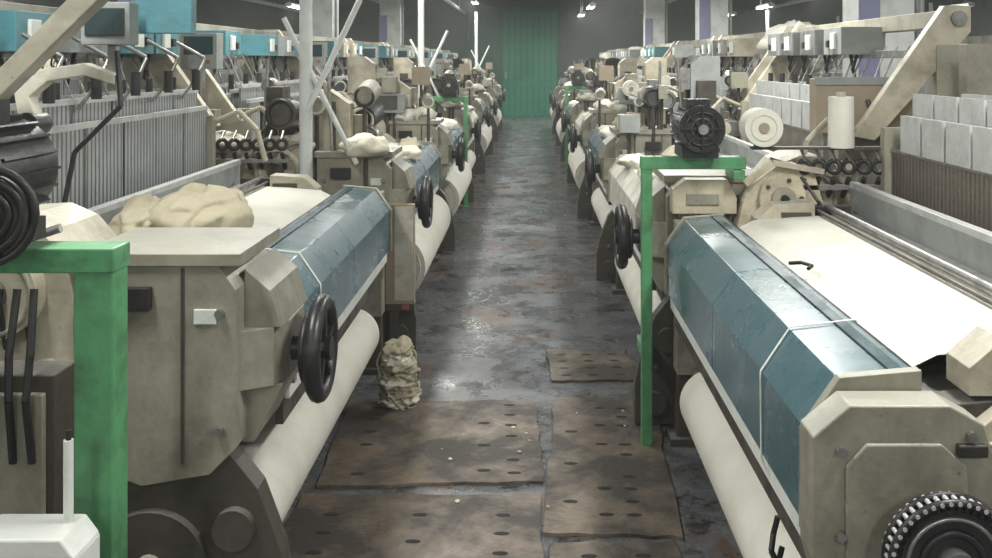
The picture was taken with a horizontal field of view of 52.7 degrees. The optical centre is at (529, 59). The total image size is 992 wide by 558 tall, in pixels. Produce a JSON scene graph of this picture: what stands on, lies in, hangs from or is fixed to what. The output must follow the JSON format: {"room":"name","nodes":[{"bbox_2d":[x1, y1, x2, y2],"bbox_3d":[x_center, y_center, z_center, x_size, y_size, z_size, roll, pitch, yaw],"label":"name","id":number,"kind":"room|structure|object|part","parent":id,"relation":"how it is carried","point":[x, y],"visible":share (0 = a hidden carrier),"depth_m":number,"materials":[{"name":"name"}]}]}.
{"room":"textile factory","nodes":[
{"label":"textile factory","id":0,"kind":"room"},
{"bbox_2d":[0,0,65,7],"bbox_3d":[-13.100,-0.250,13.000,0.200,3.800,34.000,0,0,0],"label":"wall","id":1,"kind":"structure","parent":0,"point":[50,3],"depth_m":26.61,"materials":[{"name":"grey paint"}]},
{"bbox_2d":[282,115,742,557],"bbox_3d":[0.000,1.750,13.000,26.400,0.200,34.400,0,0,0],"label":"floor","id":2,"kind":"structure","parent":0,"point":[470,287],"depth_m":6.46,"materials":[{"name":"concrete"}]},
{"bbox_2d":[0,289,73,514],"bbox_3d":[-1.240,1.099,2.410,0.220,1.103,0.179,0,0,0],"label":"junction box","id":3,"kind":"object","parent":2,"relation":"on","point":[37,396],"visible":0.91,"depth_m":2.36,"materials":[{"name":"metal"}]},
{"bbox_2d":[0,429,99,557],"bbox_3d":[-1.070,1.210,2.060,0.360,0.880,0.160,0,0,0],"label":"machine","id":4,"kind":"object","parent":2,"relation":"on","point":[68,534],"visible":1,"depth_m":2.05,"materials":[{"name":"white metal"}]},
{"bbox_2d":[3,57,99,94],"bbox_3d":[-4.918,0.700,9.016,2.147,1.900,2.852,0,0,0],"label":"weaving loom","id":5,"kind":"object","parent":2,"relation":"on","point":[74,85],"visible":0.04,"depth_m":10.18,"materials":[{"name":"metal"}]},
{"bbox_2d":[0,99,129,557],"bbox_3d":[-1.212,0.869,2.174,0.645,1.562,0.352,0,0,0],"label":"stand","id":6,"kind":"object","parent":2,"relation":"on","point":[29,167],"visible":1,"depth_m":2.18,"materials":[{"name":"metal"}]},
{"bbox_3d":[-1.225,0.249,2.184,0.264,0.322,0.332,0,0,0],"label":"electric motor","id":7,"kind":"part","parent":6,"relation":"part of","materials":[{"name":"metal"}]},
{"bbox_3d":[-1.212,1.030,2.223,0.645,1.240,0.125,0,0,0],"label":"green frame","id":8,"kind":"part","parent":6,"relation":"part of","materials":[{"name":"green metal"}]},
{"bbox_2d":[117,0,132,74],"bbox_3d":[-2.963,-0.240,8.000,0.535,3.780,0.500,0,0,0],"label":"support column","id":9,"kind":"structure","parent":2,"relation":"on","point":[117,0],"depth_m":7.77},
{"bbox_2d":[37,58,227,91],"bbox_3d":[-4.918,0.700,11.871,2.148,1.900,2.944,0,0,0],"label":"weaving loom","id":10,"kind":"object","parent":2,"relation":"on","point":[47,65],"visible":0.02,"depth_m":10.72,"materials":[{"name":"metal"}]},
{"bbox_2d":[0,0,391,557],"bbox_3d":[-1.674,0.685,3.967,2.223,1.930,2.853,0,0,0],"label":"weaving loom","id":11,"kind":"object","parent":2,"relation":"on","point":[256,305],"visible":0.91,"depth_m":3.07,"materials":[{"name":"metal"}]},
{"bbox_2d":[208,59,253,83],"bbox_3d":[-4.918,0.700,14.816,2.147,1.900,2.852,0,0,0],"label":"weaving loom","id":12,"kind":"object","parent":2,"relation":"on","point":[224,72],"visible":0.05,"depth_m":15.86,"materials":[{"name":"metal"}]},
{"bbox_2d":[224,59,265,80],"bbox_3d":[-4.918,0.700,17.671,2.148,1.900,2.944,0,0,0],"label":"weaving loom","id":13,"kind":"object","parent":2,"relation":"on","point":[263,70],"visible":0.03,"depth_m":16.59,"materials":[{"name":"metal"}]},
{"bbox_2d":[153,0,450,349],"bbox_3d":[-1.674,0.275,6.856,2.223,2.750,2.933,0,0,0],"label":"weaving loom","id":14,"kind":"object","parent":2,"relation":"on","point":[328,138],"visible":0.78,"depth_m":5.61,"materials":[{"name":"metal"}]},
{"bbox_3d":[-0.720,1.225,5.575,0.160,0.850,0.110,0,0,0],"label":"guard panel","id":15,"kind":"part","parent":14,"relation":"part of","materials":[{"name":"beige metal"}]},
{"bbox_2d":[313,0,338,74],"bbox_3d":[-2.963,-0.240,14.200,0.535,3.780,0.500,0,0,0],"label":"support column","id":16,"kind":"structure","parent":2,"relation":"on","point":[325,12],"depth_m":13.98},
{"bbox_2d":[281,31,471,252],"bbox_3d":[-1.674,0.700,9.797,2.223,1.900,2.853,0,0,0],"label":"weaving loom","id":17,"kind":"object","parent":2,"relation":"on","point":[402,119],"visible":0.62,"depth_m":8.60,"materials":[{"name":"metal"}]},
{"bbox_2d":[379,0,403,45],"bbox_3d":[-2.963,-0.240,21.500,0.535,3.780,0.500,0,0,0],"label":"support column","id":18,"kind":"structure","parent":2,"relation":"on","point":[391,17],"depth_m":21.28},
{"bbox_2d":[345,0,480,203],"bbox_3d":[-1.674,0.275,12.656,2.224,2.750,2.933,0,0,0],"label":"weaving loom","id":19,"kind":"object","parent":2,"relation":"on","point":[388,63],"visible":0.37,"depth_m":11.44,"materials":[{"name":"metal"}]},
{"bbox_2d":[285,493,543,557],"bbox_3d":[-0.411,1.642,3.260,0.916,0.013,1.039,0,0,1],"label":"floor plate","id":20,"kind":"object","parent":2,"relation":"on","point":[400,525],"visible":0.98,"depth_m":3.50,"materials":[{"name":"metal"}]},
{"bbox_2d":[316,399,544,488],"bbox_3d":[-0.401,1.642,4.334,0.897,0.013,0.952,0,0,-3],"label":"floor plate","id":21,"kind":"object","parent":2,"relation":"on","point":[374,445],"visible":0.99,"depth_m":4.22,"materials":[{"name":"metal"}]},
{"bbox_2d":[376,335,421,409],"bbox_3d":[-0.626,1.488,4.777,0.223,0.313,0.297,0,0,13],"label":"heap","id":22,"kind":"object","parent":21,"relation":"on","point":[399,383],"visible":1,"depth_m":4.70,"materials":[{"name":"fabric"}]},
{"bbox_2d":[384,43,491,174],"bbox_3d":[-1.674,0.700,15.597,2.223,1.900,2.853,0,0,0],"label":"weaving loom","id":23,"kind":"object","parent":2,"relation":"on","point":[483,112],"visible":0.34,"depth_m":14.40,"materials":[{"name":"metal"}]},
{"bbox_2d":[431,74,469,206],"bbox_3d":[-0.910,0.902,11.214,0.460,1.495,0.332,0,0,0],"label":"stand","id":24,"kind":"object","parent":2,"relation":"on","point":[449,84],"visible":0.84,"depth_m":11.21,"materials":[{"name":"metal"}]},
{"bbox_3d":[-0.900,0.282,11.214,0.206,0.255,0.332,0,0,0],"label":"electric motor","id":25,"kind":"part","parent":24,"relation":"part of","materials":[{"name":"metal"}]},
{"bbox_2d":[409,46,497,155],"bbox_3d":[-1.667,0.700,18.463,2.204,1.900,2.913,0,0,0],"label":"weaving loom","id":26,"kind":"object","parent":2,"relation":"on","point":[479,90],"visible":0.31,"depth_m":17.26,"materials":[{"name":"metal"}]},
{"bbox_2d":[427,48,501,141],"bbox_3d":[-1.667,0.700,21.394,2.204,1.900,2.852,0,0,0],"label":"weaving loom","id":27,"kind":"object","parent":2,"relation":"on","point":[495,120],"visible":0.24,"depth_m":20.16,"materials":[{"name":"metal"}]},
{"bbox_2d":[440,12,505,130],"bbox_3d":[-1.674,0.275,24.256,2.224,2.750,2.933,0,0,0],"label":"weaving loom","id":28,"kind":"object","parent":2,"relation":"on","point":[451,55],"visible":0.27,"depth_m":22.98,"materials":[{"name":"metal"}]},
{"bbox_2d":[438,165,625,507],"bbox_3d":[0.014,1.640,9.808,0.889,0.019,12.324,0,0,0],"label":"scraps","id":29,"kind":"object","parent":2,"relation":"on","point":[518,451],"visible":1,"depth_m":4.38,"materials":[{"name":"fabric"}]},
{"bbox_2d":[564,70,586,163],"bbox_3d":[0.770,0.902,15.884,0.460,1.495,0.332,0,0,0],"label":"stand","id":30,"kind":"object","parent":2,"relation":"on","point":[578,77],"visible":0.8,"depth_m":15.88,"materials":[{"name":"metal"}]},
{"bbox_3d":[0.760,0.282,15.884,0.206,0.255,0.332,0,0,0],"label":"electric motor","id":31,"kind":"part","parent":30,"relation":"part of","materials":[{"name":"metal"}]},
{"bbox_2d":[549,49,617,133],"bbox_3d":[1.517,0.700,23.164,2.204,1.900,2.852,0,0,0],"label":"weaving loom","id":32,"kind":"object","parent":2,"relation":"on","point":[603,55],"visible":0.21,"depth_m":21.97,"materials":[{"name":"metal"}]},
{"bbox_2d":[546,348,634,382],"bbox_3d":[0.325,1.642,5.392,0.464,0.013,0.560,0,0,-3],"label":"floor plate","id":33,"kind":"object","parent":2,"relation":"on","point":[594,365],"visible":0.97,"depth_m":5.34,"materials":[{"name":"metal"}]},
{"bbox_2d":[552,47,631,145],"bbox_3d":[1.524,0.700,20.221,2.224,1.900,2.944,0,0,0],"label":"weaving loom","id":34,"kind":"object","parent":2,"relation":"on","point":[612,54],"visible":0.14,"depth_m":19.10,"materials":[{"name":"metal"}]},
{"bbox_2d":[555,45,649,160],"bbox_3d":[1.524,0.700,17.367,2.223,1.900,2.853,0,0,0],"label":"weaving loom","id":35,"kind":"object","parent":2,"relation":"on","point":[634,52],"visible":0.21,"depth_m":16.17,"materials":[{"name":"metal"}]},
{"bbox_2d":[543,397,682,540],"bbox_3d":[0.322,1.642,4.150,0.492,0.013,1.420,0,0,3],"label":"floor plate","id":36,"kind":"object","parent":2,"relation":"on","point":[602,482],"visible":0.97,"depth_m":3.92,"materials":[{"name":"metal"}]},
{"bbox_2d":[637,98,745,444],"bbox_3d":[0.687,0.908,4.269,0.464,1.484,0.362,0,0,0],"label":"stand","id":37,"kind":"object","parent":36,"relation":"on","point":[699,130],"visible":1,"depth_m":4.25,"materials":[{"name":"metal"}]},
{"bbox_3d":[0.710,0.288,4.254,0.197,0.244,0.332,0,0,0],"label":"electric motor","id":38,"kind":"part","parent":37,"relation":"part of","materials":[{"name":"metal"}]},
{"bbox_2d":[550,540,680,557],"bbox_3d":[0.290,1.642,3.001,0.437,0.013,0.822,0,0,-1],"label":"floor plate","id":39,"kind":"object","parent":2,"relation":"on","point":[592,548],"visible":1,"depth_m":3.34,"materials":[{"name":"metal"}]},
{"bbox_2d":[561,41,677,184],"bbox_3d":[1.517,0.700,14.433,2.204,1.900,2.913,0,0,0],"label":"weaving loom","id":40,"kind":"object","parent":2,"relation":"on","point":[585,100],"visible":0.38,"depth_m":13.27,"materials":[{"name":"metal"}]},
{"bbox_2d":[568,36,719,219],"bbox_3d":[1.524,0.700,11.521,2.224,1.900,2.944,0,0,0],"label":"weaving loom","id":41,"kind":"object","parent":2,"relation":"on","point":[604,112],"visible":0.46,"depth_m":10.37,"materials":[{"name":"metal"}]},
{"bbox_2d":[643,0,666,45],"bbox_3d":[2.867,-0.240,23.000,0.535,3.780,0.500,0,0,0],"label":"support column","id":42,"kind":"structure","parent":2,"relation":"on","point":[654,11],"depth_m":22.78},
{"bbox_2d":[585,27,793,281],"bbox_3d":[1.517,0.700,8.664,2.204,1.900,2.852,0,0,0],"label":"weaving loom","id":43,"kind":"object","parent":2,"relation":"on","point":[646,130],"visible":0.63,"depth_m":7.47,"materials":[{"name":"metal"}]},
{"bbox_2d":[756,19,823,72],"bbox_3d":[2.060,-0.110,8.021,0.600,0.410,1.344,0,0,0],"label":"plastic sheet","id":44,"kind":"object","parent":43,"relation":"on","point":[762,46],"visible":0.17,"depth_m":7.71,"materials":[{"name":"beige plastic"}]},
{"bbox_2d":[695,0,731,69],"bbox_3d":[2.867,-0.240,15.700,0.535,3.780,0.500,0,0,0],"label":"support column","id":45,"kind":"structure","parent":2,"relation":"on","point":[711,16],"depth_m":15.48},
{"bbox_2d":[732,59,756,76],"bbox_3d":[4.768,0.700,20.616,2.147,1.900,2.852,0,0,0],"label":"weaving loom","id":46,"kind":"object","parent":2,"relation":"on","point":[751,69],"visible":0.06,"depth_m":20.71,"materials":[{"name":"metal"}]},
{"bbox_2d":[735,10,768,67],"bbox_3d":[4.768,0.275,23.476,2.148,2.750,2.933,0,0,0],"label":"weaving loom","id":47,"kind":"object","parent":2,"relation":"on","point":[767,11],"visible":0.02,"depth_m":22.08,"materials":[{"name":"metal"}]},
{"bbox_2d":[609,5,970,423],"bbox_3d":[1.504,0.700,5.701,2.224,1.900,2.984,0,0,0],"label":"weaving loom","id":48,"kind":"object","parent":2,"relation":"on","point":[803,136],"visible":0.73,"depth_m":4.58,"materials":[{"name":"metal"}]},
{"bbox_3d":[1.600,0.360,4.780,0.500,0.560,0.180,0,0,0],"label":"dobby control panel","id":49,"kind":"part","parent":48,"relation":"part of","materials":[{"name":"metal"}]},
{"bbox_2d":[812,72,842,77],"bbox_3d":[2.980,0.890,10.385,0.700,1.520,0.430,0,0,0],"label":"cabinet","id":50,"kind":"object","parent":2,"relation":"on","point":[838,74],"visible":0.02,"depth_m":10.20,"materials":[{"name":"grey metal"}]},
{"bbox_2d":[664,44,991,557],"bbox_3d":[1.581,0.790,3.145,2.075,1.720,2.550,0,0,0],"label":"weaving loom","id":51,"kind":"object","parent":2,"relation":"on","point":[832,363],"visible":1,"depth_m":2.71,"materials":[{"name":"metal"}]},
{"bbox_2d":[829,16,842,69],"bbox_3d":[8.182,0.275,26.376,2.148,2.750,2.933,0,0,0],"label":"weaving loom","id":52,"kind":"object","parent":2,"relation":"on","point":[837,17],"visible":0.02,"depth_m":25.22,"materials":[{"name":"metal"}]},
{"bbox_2d":[820,0,923,71],"bbox_3d":[4.768,0.275,14.776,2.148,2.750,2.933,0,0,0],"label":"weaving loom","id":53,"kind":"object","parent":2,"relation":"on","point":[922,1],"visible":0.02,"depth_m":14.59,"materials":[{"name":"metal"}]},
{"bbox_2d":[843,0,920,93],"bbox_3d":[2.867,-0.240,8.200,0.535,3.780,0.500,0,0,0],"label":"support column","id":54,"kind":"structure","parent":2,"relation":"on","point":[853,10],"depth_m":7.98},
{"bbox_2d":[921,80,928,94],"bbox_3d":[4.776,0.700,11.914,2.129,1.900,2.852,0,0,0],"label":"weaving loom","id":55,"kind":"object","parent":2,"relation":"on","point":[925,88],"visible":0.02,"depth_m":11.32,"materials":[{"name":"metal"}]},
{"bbox_2d":[929,3,932,11],"bbox_3d":[8.182,0.275,20.576,2.148,2.750,2.933,0,0,0],"label":"weaving loom","id":56,"kind":"object","parent":2,"relation":"on","point":[930,4],"visible":0.02,"depth_m":19.18,"materials":[{"name":"metal"}]},
{"bbox_2d":[960,35,991,43],"bbox_3d":[4.768,0.700,9.016,2.147,1.900,2.852,0,0,0],"label":"weaving loom","id":57,"kind":"object","parent":2,"relation":"on","point":[972,39],"visible":0.02,"depth_m":9.61,"materials":[{"name":"metal"}]},
{"bbox_2d":[108,0,962,79],"bbox_3d":[0.000,-0.250,30.100,26.000,3.800,0.200,0,0,0],"label":"wall","id":58,"kind":"structure","parent":0,"point":[612,24],"depth_m":30.00,"materials":[{"name":"grey paint"}]},
{"bbox_2d":[466,6,558,114],"bbox_3d":[-0.510,0.025,29.905,2.780,3.250,0.150,0,0,0],"label":"door","id":59,"kind":"structure","parent":58,"relation":"in","point":[523,41],"depth_m":29.90,"materials":[{"name":"metal"}]},
{"bbox_2d":[963,0,991,36],"bbox_3d":[13.100,-0.250,13.000,0.200,3.800,34.000,0,0,0],"label":"wall","id":60,"kind":"structure","parent":0,"point":[981,14],"depth_m":28.79,"materials":[{"name":"grey paint"}]},
{"bbox_3d":[0.000,-2.250,13.000,26.400,0.200,34.400,0,0,0],"label":"ceiling","id":61,"kind":"structure","parent":0,"visible":0},
{"bbox_2d":[243,0,298,11],"bbox_3d":[-6.500,-1.745,13.400,0.100,0.790,32.800,0,0,0],"label":"conduit pipe","id":62,"kind":"object","parent":61,"relation":"hanging from","point":[267,3],"visible":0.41,"depth_m":25.15,"materials":[{"name":"metal"}]},
{"bbox_2d":[285,2,298,8],"bbox_3d":[-5.200,-1.645,22.110,0.140,0.990,1.240,0,0,0],"label":"lamp","id":63,"kind":"object","parent":61,"relation":"hanging from","point":[288,4],"visible":0.66,"depth_m":21.64,"materials":[{"name":"white plastic"}]},
{"bbox_2d":[371,0,410,14],"bbox_3d":[-3.600,-1.745,13.400,0.100,0.790,32.800,0,0,0],"label":"conduit pipe","id":64,"kind":"object","parent":61,"relation":"hanging from","point":[376,1],"visible":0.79,"depth_m":28.37,"materials":[{"name":"metal"}]},
{"bbox_2d":[443,0,465,14],"bbox_3d":[-1.950,-1.745,13.400,0.100,0.790,32.800,0,0,0],"label":"conduit pipe","id":65,"kind":"object","parent":61,"relation":"hanging from","point":[449,2],"visible":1,"depth_m":25.88,"materials":[{"name":"metal"}]},
{"bbox_2d":[578,0,585,16],"bbox_3d":[1.350,-1.645,26.110,0.140,0.990,1.240,0,0,0],"label":"lamp","id":66,"kind":"object","parent":61,"relation":"hanging from","point":[582,13],"visible":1,"depth_m":25.66,"materials":[{"name":"white plastic"}]},
{"bbox_2d":[586,0,595,8],"bbox_3d":[1.350,-1.645,22.110,0.140,0.990,1.240,0,0,0],"label":"lamp","id":67,"kind":"object","parent":61,"relation":"hanging from","point":[592,4],"visible":1,"depth_m":21.51,"materials":[{"name":"white plastic"}]},
{"bbox_2d":[728,0,736,15],"bbox_3d":[5.200,-1.645,26.110,0.140,0.990,1.240,0,0,0],"label":"lamp","id":68,"kind":"object","parent":61,"relation":"hanging from","point":[733,12],"visible":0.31,"depth_m":25.51,"materials":[{"name":"white plastic"}]},
{"bbox_2d":[756,0,774,8],"bbox_3d":[5.200,-1.645,22.110,0.140,0.990,1.240,0,0,0],"label":"lamp","id":69,"kind":"object","parent":61,"relation":"hanging from","point":[771,4],"visible":1,"depth_m":21.99,"materials":[{"name":"white plastic"}]},
{"bbox_2d":[743,0,811,14],"bbox_3d":[6.400,-1.745,13.400,0.100,0.790,32.800,0,0,0],"label":"conduit pipe","id":70,"kind":"object","parent":61,"relation":"hanging from","point":[792,2],"visible":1,"depth_m":25.57,"materials":[{"name":"metal"}]},
{"bbox_2d":[954,0,974,6],"bbox_3d":[9.500,-1.645,22.110,0.140,0.990,1.240,0,0,0],"label":"lamp","id":71,"kind":"object","parent":61,"relation":"hanging from","point":[971,4],"visible":0.33,"depth_m":21.51,"materials":[{"name":"white plastic"}]}
]}

